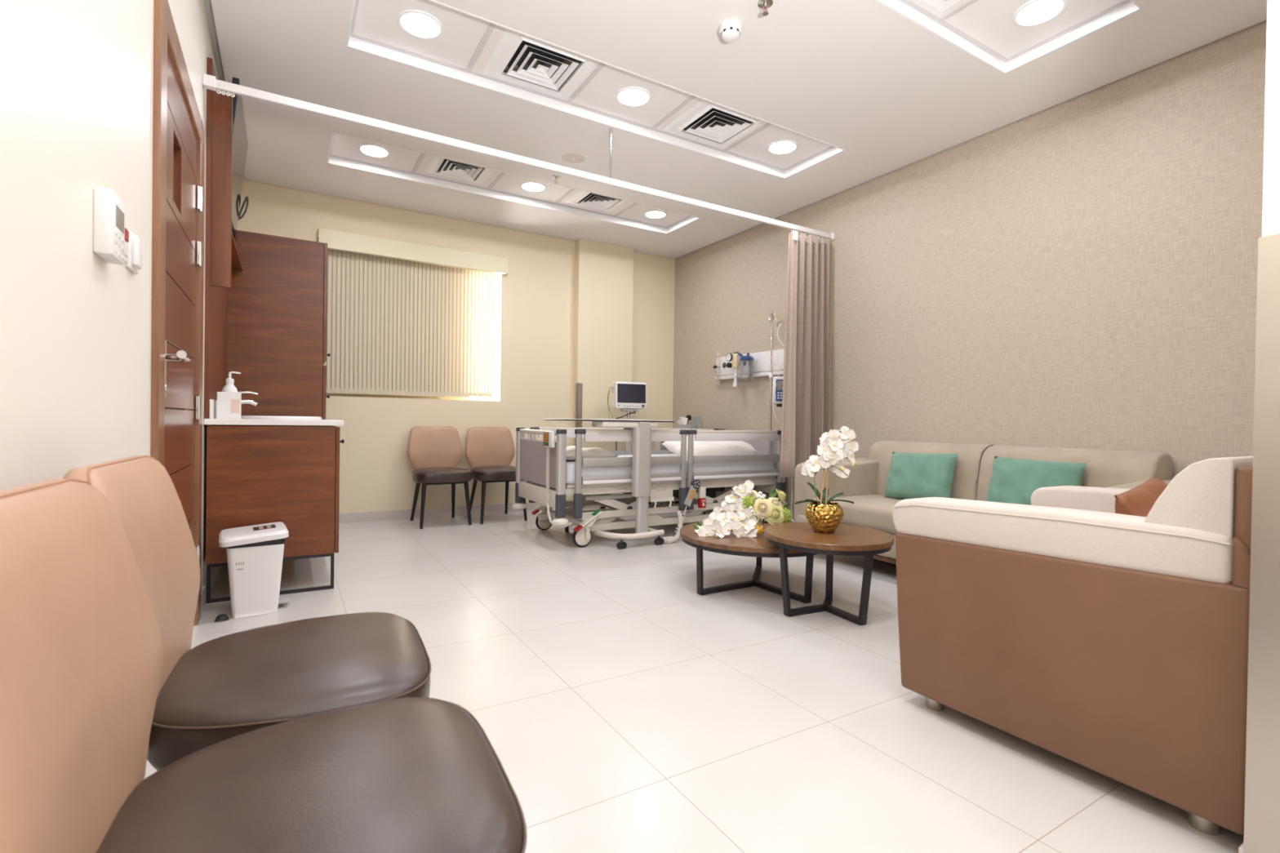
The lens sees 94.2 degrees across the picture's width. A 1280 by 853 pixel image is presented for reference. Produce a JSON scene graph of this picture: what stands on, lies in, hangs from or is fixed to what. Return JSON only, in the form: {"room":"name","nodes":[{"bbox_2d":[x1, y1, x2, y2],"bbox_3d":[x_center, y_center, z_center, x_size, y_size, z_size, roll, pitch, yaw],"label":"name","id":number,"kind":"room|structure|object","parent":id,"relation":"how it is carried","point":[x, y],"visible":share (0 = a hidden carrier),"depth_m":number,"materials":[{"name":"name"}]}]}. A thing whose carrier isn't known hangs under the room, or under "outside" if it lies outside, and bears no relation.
{"room":"hospital room","nodes":[
{"label":"hospital room","id":0,"kind":"room"},
{"bbox_2d":[0,0,237,589],"bbox_3d":[-1.295,-0.608,1.400,0.120,3.000,8.150,1,1,-31],"label":"wall","id":1,"kind":"structure","parent":0,"point":[77,76],"depth_m":1.11,"materials":[{"name":"white paint"}]},
{"bbox_2d":[93,186,124,264],"bbox_3d":[-1.128,-0.424,1.266,0.034,0.136,0.106,1,1,-31],"label":"thermostat","id":2,"kind":"object","parent":1,"relation":"attached to","point":[108,211],"visible":1,"depth_m":1.23,"materials":[{"name":"white plastic"}]},
{"bbox_2d":[124,225,128,263],"bbox_3d":[-1.220,-0.438,1.402,0.014,0.086,0.100,1,1,-31],"label":"switch","id":3,"kind":"object","parent":1,"relation":"attached to","point":[126,230],"visible":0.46,"depth_m":1.42,"materials":[{"name":"white plastic"}]},
{"bbox_2d":[125,230,142,274],"bbox_3d":[-1.277,-0.438,1.504,0.022,0.090,0.095,1,1,-31],"label":"light switch","id":4,"kind":"object","parent":1,"relation":"attached to","point":[135,251],"visible":0.92,"depth_m":1.48,"materials":[{"name":"white plastic"}]},
{"bbox_2d":[150,0,204,626],"bbox_3d":[-1.728,-0.226,2.211,0.194,2.210,1.095,1,1,-31],"label":"door","id":5,"kind":"structure","parent":1,"relation":"in","point":[178,128],"depth_m":2.13,"materials":[{"name":"brown wood"}]},
{"bbox_2d":[200,566,221,613],"bbox_3d":[-1.206,0.852,1.356,0.012,0.085,7.938,1,1,-31],"label":"baseboard","id":6,"kind":"structure","parent":1,"relation":"attached to","point":[215,571],"depth_m":2.98,"materials":[{"name":"beige tile"}]},
{"bbox_2d":[204,57,242,418],"bbox_3d":[-2.313,-0.921,3.329,0.104,1.748,0.975,1,1,-31],"label":"wall cabinet","id":7,"kind":"object","parent":1,"relation":"attached to","point":[222,255],"visible":0.91,"depth_m":2.92,"materials":[{"name":"brown wood"}]},
{"bbox_2d":[231,231,242,270],"bbox_3d":[-2.309,-0.992,3.342,0.078,0.018,0.955,1,1,-31],"label":"shelf","id":8,"kind":"object","parent":7,"relation":"attached to","point":[236,264],"depth_m":3.48,"materials":[{"name":"brown wood"}]},
{"bbox_2d":[230,76,248,238],"bbox_3d":[-2.299,-1.472,3.357,0.104,0.605,0.835,1,1,-31],"label":"television","id":9,"kind":"object","parent":7,"relation":"attached to","point":[240,143],"visible":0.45,"depth_m":3.36,"materials":[{"name":"black plastic"}]},
{"bbox_2d":[238,195,248,219],"bbox_3d":[-2.546,-1.362,3.782,0.037,0.233,0.106,1,1,16],"label":"power cable","id":10,"kind":"object","parent":9,"relation":"hanging from","point":[246,199],"visible":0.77,"depth_m":3.80,"materials":[{"name":"black plastic"}]},
{"bbox_2d":[237,179,675,513],"bbox_3d":[-1.471,-0.650,5.923,4.453,3.000,0.200,1,1,-31],"label":"wall","id":11,"kind":"structure","parent":0,"point":[535,300],"depth_m":5.83,"materials":[{"name":"beige paint"}]},
{"bbox_2d":[329,273,498,401],"bbox_3d":[-2.107,-0.924,5.534,1.597,1.345,0.190,1,1,-31],"label":"window","id":12,"kind":"structure","parent":11,"relation":"in","point":[492,399],"depth_m":5.99,"materials":[{"name":"white plastic"}]},
{"bbox_2d":[318,227,508,398],"bbox_3d":[-2.031,-0.973,5.465,1.640,1.380,0.105,1,1,-31],"label":"vertical blind","id":13,"kind":"object","parent":12,"relation":"attached to","point":[406,318],"visible":0.95,"depth_m":5.44,"materials":[{"name":"beige fabric"}]},
{"bbox_2d":[338,499,572,523],"bbox_3d":[-1.983,0.803,5.521,2.945,0.085,0.012,1,1,-31],"label":"baseboard","id":14,"kind":"structure","parent":11,"relation":"attached to","point":[349,517],"depth_m":5.52,"materials":[{"name":"beige tile"}]},
{"bbox_2d":[573,382,582,446],"bbox_3d":[-0.648,0.160,6.219,0.062,1.226,0.050,1,1,-31],"label":"guard","id":15,"kind":"object","parent":11,"relation":"attached to","point":[578,386],"visible":0.43,"depth_m":6.20,"materials":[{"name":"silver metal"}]},
{"bbox_2d":[571,238,634,500],"bbox_3d":[-0.399,-0.589,6.401,0.655,2.900,0.120,1,1,-31],"label":"column","id":16,"kind":"structure","parent":11,"relation":"attached to","point":[604,272],"depth_m":6.32,"materials":[{"name":"beige paint"}]},
{"bbox_2d":[585,418,649,420],"bbox_3d":[-0.227,-0.067,6.012,0.570,0.019,0.320,1,1,-31],"label":"tray","id":17,"kind":"object","parent":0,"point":[585,419],"depth_m":5.88,"materials":[{"name":"beige paint"}]},
{"bbox_2d":[144,501,1244,852],"bbox_3d":[0.555,0.950,2.502,4.413,0.080,8.300,1,1,-31],"label":"floor","id":18,"kind":"structure","parent":0,"point":[624,707],"depth_m":1.96,"materials":[{"name":"tile"}]},
{"bbox_2d":[213,613,229,622],"bbox_3d":[-1.874,0.858,2.666,0.057,0.030,0.057,1,1,-31],"label":"doorstop","id":19,"kind":"object","parent":18,"relation":"on","point":[222,618],"visible":1,"depth_m":2.65,"materials":[{"name":"black rubber"}]},
{"bbox_2d":[62,455,431,770],"bbox_3d":[-0.676,0.483,1.109,0.518,0.850,0.484,1,1,-28],"label":"chair","id":20,"kind":"object","parent":18,"relation":"on","point":[218,690],"visible":0.67,"depth_m":1.02,"materials":[{"name":"brown leather"}]},
{"bbox_2d":[218,521,289,618],"bbox_3d":[-1.833,0.675,2.832,0.283,0.392,0.297,0,1,-35],"label":"pedal bin","id":21,"kind":"object","parent":18,"relation":"on","point":[255,553],"visible":1,"depth_m":2.73,"materials":[{"name":"white plastic"}]},
{"bbox_2d":[0,478,527,852],"bbox_3d":[-0.421,0.491,0.693,0.518,0.850,0.484,1,1,-28],"label":"chair","id":22,"kind":"object","parent":18,"relation":"on","point":[81,646],"visible":1,"depth_m":0.65,"materials":[{"name":"brown leather"}]},
{"bbox_2d":[205,424,344,603],"bbox_3d":[-2.108,0.426,3.477,0.605,0.872,0.978,1,1,-31],"label":"base cabinet","id":23,"kind":"object","parent":18,"relation":"on","point":[289,475],"visible":0.87,"depth_m":3.06,"materials":[{"name":"brown wood"}]},
{"bbox_2d":[204,399,343,426],"bbox_3d":[-2.105,-0.076,3.463,0.609,0.124,0.990,1,1,-31],"label":"countertop","id":24,"kind":"structure","parent":23,"relation":"on","point":[213,420],"depth_m":3.02,"materials":[{"name":"white stone"}]},
{"bbox_2d":[217,391,241,418],"bbox_3d":[-2.083,-0.106,3.017,0.096,0.134,0.082,1,1,-31],"label":"holder","id":25,"kind":"object","parent":24,"relation":"on","point":[228,403],"visible":0.96,"depth_m":2.98,"materials":[{"name":"white plastic"}]},
{"bbox_2d":[222,371,240,392],"bbox_3d":[-2.082,-0.162,3.018,0.070,0.238,0.070,1,1,13],"label":"bottle","id":26,"kind":"object","parent":25,"relation":"in","point":[229,387],"visible":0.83,"depth_m":3.00,"materials":[{"name":"white plastic"}]},
{"bbox_2d":[237,391,257,405],"bbox_3d":[-2.191,-0.119,3.266,0.159,0.152,0.051,0,1,-40],"label":"tap","id":27,"kind":"object","parent":24,"relation":"on","point":[243,401],"visible":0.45,"depth_m":3.28,"materials":[{"name":"silver metal"}]},
{"bbox_2d":[240,415,321,419],"bbox_3d":[-2.093,-0.052,3.479,0.410,0.018,0.540,1,1,-31],"label":"basin","id":28,"kind":"object","parent":24,"relation":"in","point":[242,416],"visible":0.97,"depth_m":3.26,"materials":[{"name":"white ceramic"}]},
{"bbox_2d":[226,230,329,419],"bbox_3d":[-2.630,-0.202,4.338,0.596,2.097,1.050,1,1,-31],"label":"wall panel","id":29,"kind":"object","parent":18,"relation":"on","point":[277,302],"visible":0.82,"depth_m":3.88,"materials":[{"name":"brown wood"}]},
{"bbox_2d":[407,426,471,528],"bbox_3d":[-1.766,0.430,5.250,0.484,0.850,0.518,1,1,-33],"label":"chair","id":30,"kind":"object","parent":18,"relation":"on","point":[434,454],"visible":1,"depth_m":5.32,"materials":[{"name":"brown leather"}]},
{"bbox_2d":[465,426,527,524],"bbox_3d":[-1.331,0.435,5.510,0.484,0.850,0.518,1,1,-33],"label":"chair","id":31,"kind":"object","parent":18,"relation":"on","point":[490,451],"visible":0.89,"depth_m":5.59,"materials":[{"name":"brown leather"}]},
{"bbox_2d":[582,505,601,508],"bbox_3d":[-0.386,0.820,6.357,0.679,0.085,0.012,1,1,-31],"label":"baseboard","id":32,"kind":"structure","parent":18,"relation":"on","point":[591,506],"depth_m":6.28,"materials":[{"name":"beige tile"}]},
{"bbox_2d":[543,418,674,549],"bbox_3d":[-0.304,0.412,4.598,0.915,0.932,0.770,1,1,-31],"label":"table","id":33,"kind":"object","parent":18,"relation":"on","point":[642,429],"visible":0.78,"depth_m":4.36,"materials":[{"name":"white metal"}]},
{"bbox_2d":[585,381,649,509],"bbox_3d":[-0.191,0.208,6.007,0.632,1.318,0.498,1,1,-31],"label":"patient monitor","id":34,"kind":"object","parent":18,"relation":"on","point":[628,397],"visible":0.49,"depth_m":5.98,"materials":[{"name":"white plastic"}]},
{"bbox_2d":[512,426,787,546],"bbox_3d":[0.158,0.451,5.053,2.229,0.862,1.069,1,1,-31],"label":"hospital bed","id":35,"kind":"object","parent":18,"relation":"on","point":[592,480],"visible":0.88,"depth_m":4.67,"materials":[{"name":"grey"}]},
{"bbox_2d":[542,429,572,528],"bbox_3d":[-0.595,0.373,4.299,0.175,0.698,0.162,1,1,-31],"label":"handset","id":36,"kind":"object","parent":35,"relation":"on","point":[548,441],"visible":0.98,"depth_m":4.26,"materials":[{"name":"white plastic"}]},
{"bbox_2d":[565,445,618,460],"bbox_3d":[-0.504,0.213,4.676,0.460,0.108,0.620,1,1,-31],"label":"folded blanket","id":37,"kind":"object","parent":35,"relation":"on","point":[593,452],"visible":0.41,"depth_m":4.47,"materials":[{"name":"white fabric"}]},
{"bbox_2d":[675,479,700,533],"bbox_3d":[0.369,0.628,4.662,0.250,0.416,0.050,0,1,-39],"label":"handset","id":38,"kind":"object","parent":35,"relation":"hanging from","point":[695,484],"visible":0.98,"depth_m":4.68,"materials":[{"name":"grey"}]},
{"bbox_2d":[660,435,758,458],"bbox_3d":[0.616,0.188,5.250,0.746,0.242,0.446,1,1,-31],"label":"pillow","id":39,"kind":"object","parent":35,"relation":"on","point":[700,447],"visible":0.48,"depth_m":5.10,"materials":[{"name":"white fabric"}]},
{"bbox_2d":[768,311,775,453],"bbox_3d":[1.177,-0.377,5.342,0.055,1.298,0.055,1,1,-3],"label":"pole","id":40,"kind":"object","parent":35,"relation":"attached to","point":[771,374],"visible":0.98,"depth_m":5.33,"materials":[{"name":"silver metal"}]},
{"bbox_2d":[651,441,697,505],"bbox_3d":[0.318,0.459,6.393,0.585,0.826,0.511,1,1,-31],"label":"base cabinet","id":41,"kind":"object","parent":18,"relation":"on","point":[655,445],"visible":0.06,"depth_m":6.10,"materials":[{"name":"beige paint"}]},
{"bbox_2d":[675,417,691,428],"bbox_3d":[0.457,-0.028,6.351,0.139,0.152,0.120,1,1,-31],"label":"tissue box","id":42,"kind":"object","parent":41,"relation":"on","point":[682,422],"visible":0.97,"depth_m":6.33,"materials":[{"name":"grey paper"}]},
{"bbox_2d":[685,414,691,423],"bbox_3d":[0.495,-0.042,6.513,0.123,0.178,0.121,1,1,-31],"label":"desk phone","id":43,"kind":"object","parent":41,"relation":"on","point":[688,416],"visible":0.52,"depth_m":6.47,"materials":[{"name":"black plastic"}]},
{"bbox_2d":[691,417,697,428],"bbox_3d":[0.578,-0.027,6.341,0.060,0.154,0.060,1,1,-31],"label":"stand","id":44,"kind":"object","parent":41,"relation":"on","point":[693,419],"visible":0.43,"depth_m":6.34,"materials":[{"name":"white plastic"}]},
{"bbox_2d":[695,417,702,428],"bbox_3d":[0.631,-0.026,6.356,0.079,0.159,0.060,1,1,-31],"label":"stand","id":45,"kind":"object","parent":41,"relation":"on","point":[698,420],"visible":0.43,"depth_m":6.35,"materials":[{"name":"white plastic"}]},
{"bbox_2d":[680,520,817,603],"bbox_3d":[0.655,0.752,3.386,0.860,0.302,0.860,1,1,-31],"label":"coffee table","id":46,"kind":"object","parent":18,"relation":"on","point":[758,546],"visible":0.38,"depth_m":3.14,"materials":[{"name":"brown wood"}]},
{"bbox_2d":[693,480,758,537],"bbox_3d":[0.475,0.459,3.284,0.365,0.319,0.184,1,1,-12],"label":"orchid spray","id":47,"kind":"object","parent":46,"relation":"on","point":[731,516],"visible":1,"depth_m":3.27,"materials":[{"name":"white plant"}]},
{"bbox_2d":[741,486,792,534],"bbox_3d":[0.711,0.473,3.361,0.294,0.250,0.192,1,1,-22],"label":"bouquet","id":48,"kind":"object","parent":46,"relation":"on","point":[771,509],"visible":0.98,"depth_m":3.32,"materials":[{"name":"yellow plant"}]},
{"bbox_2d":[776,320,794,522],"bbox_3d":[1.290,-0.004,5.032,0.324,1.804,0.301,1,1,-31],"label":"stand","id":49,"kind":"object","parent":18,"relation":"on","point":[792,520],"visible":0.2,"depth_m":5.04,"materials":[{"name":"silver metal"}]},
{"bbox_2d":[772,376,782,407],"bbox_3d":[1.201,-0.296,5.073,0.135,0.255,0.116,1,1,7],"label":"pump","id":50,"kind":"object","parent":49,"relation":"attached to","point":[779,389],"visible":0.61,"depth_m":5.02,"materials":[{"name":"white plastic"}]},
{"bbox_2d":[773,324,784,422],"bbox_3d":[1.192,-0.444,5.041,0.146,0.843,0.074,1,1,-11],"label":"drip line","id":51,"kind":"object","parent":49,"relation":"hanging from","point":[781,325],"visible":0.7,"depth_m":5.02,"materials":[{"name":"beige"}]},
{"bbox_2d":[764,522,893,625],"bbox_3d":[0.927,0.718,2.953,0.610,0.385,0.610,1,1,-31],"label":"coffee table","id":52,"kind":"object","parent":18,"relation":"on","point":[846,540],"visible":0.94,"depth_m":2.83,"materials":[{"name":"brown wood"}]},
{"bbox_2d":[795,426,858,533],"bbox_3d":[0.927,0.260,2.973,0.271,0.531,0.191,1,1,-31],"label":"potted orchid","id":53,"kind":"object","parent":52,"relation":"on","point":[824,516],"visible":1,"depth_m":2.94,"materials":[{"name":"white plant"}]},
{"bbox_2d":[794,440,1173,564],"bbox_3d":[1.922,0.512,3.506,0.822,0.817,2.047,1,1,-31],"label":"sofa","id":54,"kind":"object","parent":18,"relation":"on","point":[865,486],"visible":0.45,"depth_m":3.63,"materials":[{"name":"beige fabric"}]},
{"bbox_2d":[813,494,902,533],"bbox_3d":[1.589,0.554,3.809,0.560,0.150,0.803,1,1,-31],"label":"seat cushion","id":55,"kind":"object","parent":54,"relation":"on","point":[870,511],"depth_m":3.67,"materials":[{"name":"beige fabric"}]},
{"bbox_2d":[884,452,958,499],"bbox_3d":[1.808,0.327,3.850,0.178,0.329,0.471,1,1,-31],"label":"throw cushion","id":56,"kind":"object","parent":54,"relation":"on","point":[911,475],"visible":0.92,"depth_m":3.79,"materials":[{"name":"green fabric"}]},
{"bbox_2d":[867,440,991,500],"bbox_3d":[1.935,0.312,4.011,0.284,0.410,0.807,1,1,-31],"label":"cushion","id":57,"kind":"object","parent":54,"relation":"on","point":[967,471],"depth_m":3.82,"materials":[{"name":"beige fabric"}]},
{"bbox_2d":[986,456,1086,505],"bbox_3d":[2.155,0.344,3.271,0.178,0.331,0.476,1,1,-31],"label":"throw cushion","id":58,"kind":"object","parent":54,"relation":"on","point":[1013,481],"visible":0.65,"depth_m":3.26,"materials":[{"name":"green fabric"}]},
{"bbox_2d":[976,444,1173,501],"bbox_3d":[2.360,0.325,3.299,0.284,0.410,0.848,1,1,-31],"label":"cushion","id":59,"kind":"object","parent":54,"relation":"on","point":[1104,468],"depth_m":3.11,"materials":[{"name":"beige fabric"}]},
{"bbox_2d":[892,456,1253,835],"bbox_3d":[1.515,0.498,1.907,1.038,0.862,0.882,1,1,-31],"label":"armchair","id":60,"kind":"object","parent":18,"relation":"on","point":[1107,642],"visible":0.98,"depth_m":1.50,"materials":[{"name":"brown leather"}]},
{"bbox_2d":[1114,476,1168,516],"bbox_3d":[1.697,0.347,1.893,0.426,0.347,0.241,1,1,-31],"label":"throw cushion","id":61,"kind":"object","parent":60,"relation":"on","point":[1139,500],"visible":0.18,"depth_m":1.85,"materials":[{"name":"brown leather"}]},
{"bbox_2d":[1143,456,1253,583],"bbox_3d":[1.661,0.303,1.666,1.007,0.463,0.248,1,1,-31],"label":"cushion","id":62,"kind":"object","parent":60,"relation":"on","point":[1203,500],"depth_m":1.35,"materials":[{"name":"beige fabric"}]},
{"bbox_2d":[204,0,1267,258],"bbox_3d":[0.612,-1.994,2.455,4.453,0.190,8.250,1,1,-31],"label":"ceiling","id":63,"kind":"structure","parent":0,"point":[860,77],"depth_m":3.37,"materials":[{"name":"white paint"}]},
{"bbox_2d":[358,143,390,157],"bbox_3d":[-1.934,-2.006,4.328,0.214,0.009,0.214,1,1,-31],"label":"recessed light","id":64,"kind":"object","parent":63,"relation":"in","point":[372,150],"visible":1,"depth_m":4.32,"materials":[{"name":"white paint"}]},
{"bbox_2d":[397,9,443,39],"bbox_3d":[-1.082,-1.982,2.933,0.214,0.009,0.214,1,1,-31],"label":"recessed light","id":65,"kind":"object","parent":63,"relation":"in","point":[417,23],"visible":1,"depth_m":2.93,"materials":[{"name":"white paint"}]},
{"bbox_2d":[423,155,493,184],"bbox_3d":[-1.386,-1.991,4.600,0.461,0.025,0.461,1,1,-31],"label":"ceiling vent","id":66,"kind":"object","parent":63,"relation":"in","point":[446,167],"visible":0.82,"depth_m":4.62,"materials":[{"name":"white metal"}]},
{"bbox_2d":[326,131,700,234],"bbox_3d":[-0.884,-1.968,4.952,3.028,0.054,0.567,1,1,-31],"label":"ceiling light strip","id":67,"kind":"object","parent":63,"relation":"attached to","point":[331,160],"depth_m":5.00,"materials":[{"name":"white paint"}]},
{"bbox_2d":[202,73,835,240],"bbox_3d":[-0.210,-1.731,3.827,4.212,0.384,0.040,1,1,-31],"label":"track","id":68,"kind":"object","parent":63,"relation":"hanging from","point":[209,82],"visible":1,"depth_m":3.39,"materials":[{"name":"white metal"}]},
{"bbox_2d":[779,229,831,478],"bbox_3d":[1.351,-0.571,4.774,0.518,1.946,0.182,1,1,-31],"label":"privacy curtain","id":69,"kind":"object","parent":68,"relation":"hanging from","point":[807,353],"visible":0.95,"depth_m":4.72,"materials":[{"name":"beige fabric"}]},
{"bbox_2d":[520,181,546,191],"bbox_3d":[-0.889,-1.997,4.952,0.214,0.009,0.214,1,1,-31],"label":"recessed light","id":70,"kind":"object","parent":63,"relation":"in","point":[531,186],"visible":1,"depth_m":4.94,"materials":[{"name":"white paint"}]},
{"bbox_2d":[480,28,600,100],"bbox_3d":[-0.535,-1.966,3.250,0.524,0.025,0.524,1,1,-31],"label":"ceiling vent","id":71,"kind":"object","parent":63,"relation":"in","point":[528,62],"visible":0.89,"depth_m":3.25,"materials":[{"name":"white metal"}]},
{"bbox_2d":[551,174,560,183],"bbox_3d":[-0.651,-1.911,4.607,0.070,0.050,0.070,1,1,-31],"label":"sprinkler","id":72,"kind":"object","parent":63,"relation":"attached to","point":[554,176],"visible":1,"depth_m":4.60,"materials":[{"name":"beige metal"}]},
{"bbox_2d":[558,151,587,164],"bbox_3d":[-0.479,-1.925,4.274,0.212,0.010,0.212,1,1,-31],"label":"loudspeaker","id":73,"kind":"object","parent":63,"relation":"attached to","point":[573,157],"visible":1,"depth_m":4.26,"materials":[{"name":"white plastic"}]},
{"bbox_2d":[561,152,585,163],"bbox_3d":[-0.479,-1.927,4.274,0.170,0.007,0.170,1,1,-31],"label":"grille","id":74,"kind":"object","parent":73,"relation":"attached to","point":[566,157],"depth_m":4.26,"materials":[{"name":"beige metal"}]},
{"bbox_2d":[346,0,844,178],"bbox_3d":[-0.042,-1.943,3.553,3.041,0.054,0.581,1,1,-31],"label":"ceiling light strip","id":75,"kind":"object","parent":63,"relation":"attached to","point":[351,42],"depth_m":3.56,"materials":[{"name":"white paint"}]},
{"bbox_2d":[564,190,627,212],"bbox_3d":[-0.356,-1.981,5.214,0.461,0.025,0.461,1,1,-31],"label":"ceiling vent","id":76,"kind":"object","parent":63,"relation":"in","point":[583,198],"visible":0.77,"depth_m":5.24,"materials":[{"name":"white metal"}]},
{"bbox_2d":[615,86,651,106],"bbox_3d":[-0.039,-1.972,3.555,0.214,0.009,0.214,1,1,-31],"label":"recessed light","id":77,"kind":"object","parent":63,"relation":"in","point":[634,96],"visible":1,"depth_m":3.55,"materials":[{"name":"white paint"}]},
{"bbox_2d":[644,209,666,218],"bbox_3d":[0.145,-1.987,5.569,0.214,0.009,0.214,1,1,-31],"label":"recessed light","id":78,"kind":"object","parent":63,"relation":"in","point":[655,214],"visible":1,"depth_m":5.56,"materials":[{"name":"white paint"}]},
{"bbox_2d":[662,99,768,149],"bbox_3d":[0.504,-1.956,3.870,0.524,0.025,0.524,1,1,-31],"label":"ceiling vent","id":79,"kind":"object","parent":63,"relation":"in","point":[707,122],"visible":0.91,"depth_m":3.87,"materials":[{"name":"white metal"}]},
{"bbox_2d":[718,18,742,42],"bbox_3d":[0.431,-1.875,2.832,0.112,0.058,0.112,1,1,-31],"label":"smoke detector","id":80,"kind":"object","parent":63,"relation":"attached to","point":[730,30],"visible":1,"depth_m":2.80,"materials":[{"name":"white plastic"}]},
{"bbox_2d":[757,0,773,16],"bbox_3d":[0.562,-1.876,2.666,0.070,0.050,0.070,1,1,-31],"label":"sprinkler","id":81,"kind":"object","parent":63,"relation":"attached to","point":[763,4],"visible":1,"depth_m":2.66,"materials":[{"name":"silver metal"}]},
{"bbox_2d":[766,139,798,154],"bbox_3d":[1.000,-1.962,4.175,0.214,0.009,0.214,1,1,-31],"label":"recessed light","id":82,"kind":"object","parent":63,"relation":"in","point":[788,146],"visible":1,"depth_m":4.17,"materials":[{"name":"white paint"}]},
{"bbox_2d":[914,0,965,15],"bbox_3d":[1.330,-1.932,2.456,0.524,0.025,0.524,1,1,-31],"label":"ceiling vent","id":83,"kind":"object","parent":63,"relation":"in","point":[940,7],"visible":1,"depth_m":2.73,"materials":[{"name":"white metal"}]},
{"bbox_2d":[875,0,1142,73],"bbox_3d":[0.797,-1.919,2.143,3.038,0.054,0.600,1,1,-31],"label":"ceiling light strip","id":84,"kind":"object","parent":63,"relation":"attached to","point":[899,6],"depth_m":2.88,"materials":[{"name":"white paint"}]},
{"bbox_2d":[1012,0,1067,26],"bbox_3d":[1.862,-1.937,2.773,0.214,0.009,0.214,1,1,-31],"label":"recessed light","id":85,"kind":"object","parent":63,"relation":"in","point":[1033,12],"visible":1,"depth_m":2.78,"materials":[{"name":"white paint"}]},
{"bbox_2d":[672,19,1266,518],"bbox_3d":[1.764,-0.592,4.730,0.120,3.000,5.565,1,1,-31],"label":"wall","id":86,"kind":"structure","parent":0,"point":[1080,271],"depth_m":3.53,"materials":[{"name":"paint"}]},
{"bbox_2d":[715,348,784,380],"bbox_3d":[1.156,-0.585,5.567,0.064,0.230,1.395,1,1,-31],"label":"panel","id":87,"kind":"object","parent":86,"relation":"attached to","point":[762,366],"visible":0.37,"depth_m":5.57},
{"bbox_2d":[713,352,720,385],"bbox_3d":[0.793,-0.601,6.104,0.051,0.355,0.080,1,1,-31],"label":"oxygen flowmeter","id":88,"kind":"object","parent":87,"relation":"attached to","point":[717,375],"visible":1,"depth_m":6.08,"materials":[{"name":"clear plastic"}]},
{"bbox_2d":[715,373,719,385],"bbox_3d":[0.797,-0.483,6.085,0.040,0.120,0.039,1,1,-31],"label":"bottle","id":89,"kind":"object","parent":88,"relation":"on","point":[717,376],"depth_m":6.07,"materials":[{"name":"white plastic"}]},
{"bbox_2d":[725,351,738,386],"bbox_3d":[0.919,-0.558,5.841,0.103,0.337,0.136,1,1,-31],"label":"suction regulator","id":90,"kind":"object","parent":87,"relation":"attached to","point":[734,357],"visible":0.94,"depth_m":5.80,"materials":[{"name":"beige plastic"}]},
{"bbox_2d":[737,352,754,380],"bbox_3d":[1.004,-0.572,5.647,0.156,0.261,0.140,1,1,18],"label":"jar","id":91,"kind":"object","parent":87,"relation":"attached to","point":[746,363],"visible":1,"depth_m":5.60,"materials":[{"name":"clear plastic"}]},
{"bbox_2d":[1262,0,1279,236],"bbox_3d":[2.897,-0.539,0.662,2.341,3.000,2.585,1,1,-31],"label":"wall","id":92,"kind":"structure","parent":0,"point":[1271,175],"depth_m":1.16,"materials":[{"name":"white paint"}]},
{"bbox_2d":[1238,842,1244,852],"bbox_3d":[2.154,0.898,1.756,2.209,0.085,0.012,1,1,-31],"label":"baseboard","id":93,"kind":"structure","parent":92,"relation":"attached to","point":[1241,847],"depth_m":1.20,"materials":[{"name":"beige tile"}]},
{"bbox_2d":[1243,233,1279,852],"bbox_3d":[1.266,0.280,1.167,0.079,1.304,0.079,1,1,-31],"label":"guard","id":94,"kind":"object","parent":92,"relation":"attached to","point":[1262,779],"visible":1,"depth_m":1.16,"materials":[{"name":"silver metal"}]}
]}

